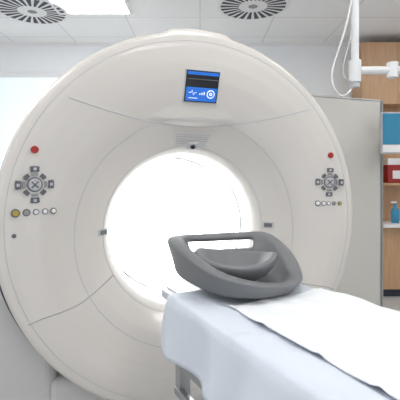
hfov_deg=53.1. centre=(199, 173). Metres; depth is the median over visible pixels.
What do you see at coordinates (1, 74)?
frame
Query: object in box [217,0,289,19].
air diffuser
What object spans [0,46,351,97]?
wall
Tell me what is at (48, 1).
frame
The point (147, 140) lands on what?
scanner
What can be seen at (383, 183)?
shelf
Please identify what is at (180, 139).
speaker grille
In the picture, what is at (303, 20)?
ceiling
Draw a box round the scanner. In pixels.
[0,28,351,399]
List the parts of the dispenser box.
lid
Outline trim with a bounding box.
[0,42,360,45]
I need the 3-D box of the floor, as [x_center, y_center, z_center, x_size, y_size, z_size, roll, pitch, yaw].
[0.300,1.550,1.350,7.800,0.100,7.900,0,0,0]
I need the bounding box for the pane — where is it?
[0,77,58,168]
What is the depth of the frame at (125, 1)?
4.04 m
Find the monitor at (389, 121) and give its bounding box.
[380,112,399,153]
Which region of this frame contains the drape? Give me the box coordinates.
[230,288,399,399]
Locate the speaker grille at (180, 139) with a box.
[173,132,213,147]
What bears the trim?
attached to the wall
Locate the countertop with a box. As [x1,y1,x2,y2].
[383,221,399,227]
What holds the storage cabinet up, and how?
on the floor
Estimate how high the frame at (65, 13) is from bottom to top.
0.018 m
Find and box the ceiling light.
[50,0,128,12]
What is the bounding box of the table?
[161,281,399,399]
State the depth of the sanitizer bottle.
4.89 m
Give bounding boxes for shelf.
[383,183,399,184]
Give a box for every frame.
[0,73,63,76]
[46,0,61,14]
[62,13,129,14]
[124,0,132,14]
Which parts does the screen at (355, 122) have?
trim, edge trim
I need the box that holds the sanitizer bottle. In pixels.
[391,201,398,222]
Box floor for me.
[383,296,399,310]
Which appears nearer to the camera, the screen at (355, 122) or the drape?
the drape
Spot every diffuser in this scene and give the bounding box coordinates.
[0,0,68,23]
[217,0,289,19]
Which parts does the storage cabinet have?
door, door, panel, door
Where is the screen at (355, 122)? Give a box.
[311,94,382,306]
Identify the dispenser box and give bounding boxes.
[383,158,399,182]
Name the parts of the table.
rail, rail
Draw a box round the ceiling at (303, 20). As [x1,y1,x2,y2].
[0,0,399,41]
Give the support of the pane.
in the frame
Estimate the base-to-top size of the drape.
0.153 m
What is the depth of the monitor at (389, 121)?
3.93 m
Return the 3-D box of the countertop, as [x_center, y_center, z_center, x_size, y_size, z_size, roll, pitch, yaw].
[2.750,0.620,4.960,1.500,0.040,0.420,0,0,0]
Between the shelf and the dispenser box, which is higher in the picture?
the dispenser box
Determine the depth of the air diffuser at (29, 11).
4.14 m
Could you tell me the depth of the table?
1.24 m
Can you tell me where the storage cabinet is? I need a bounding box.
[352,42,399,295]

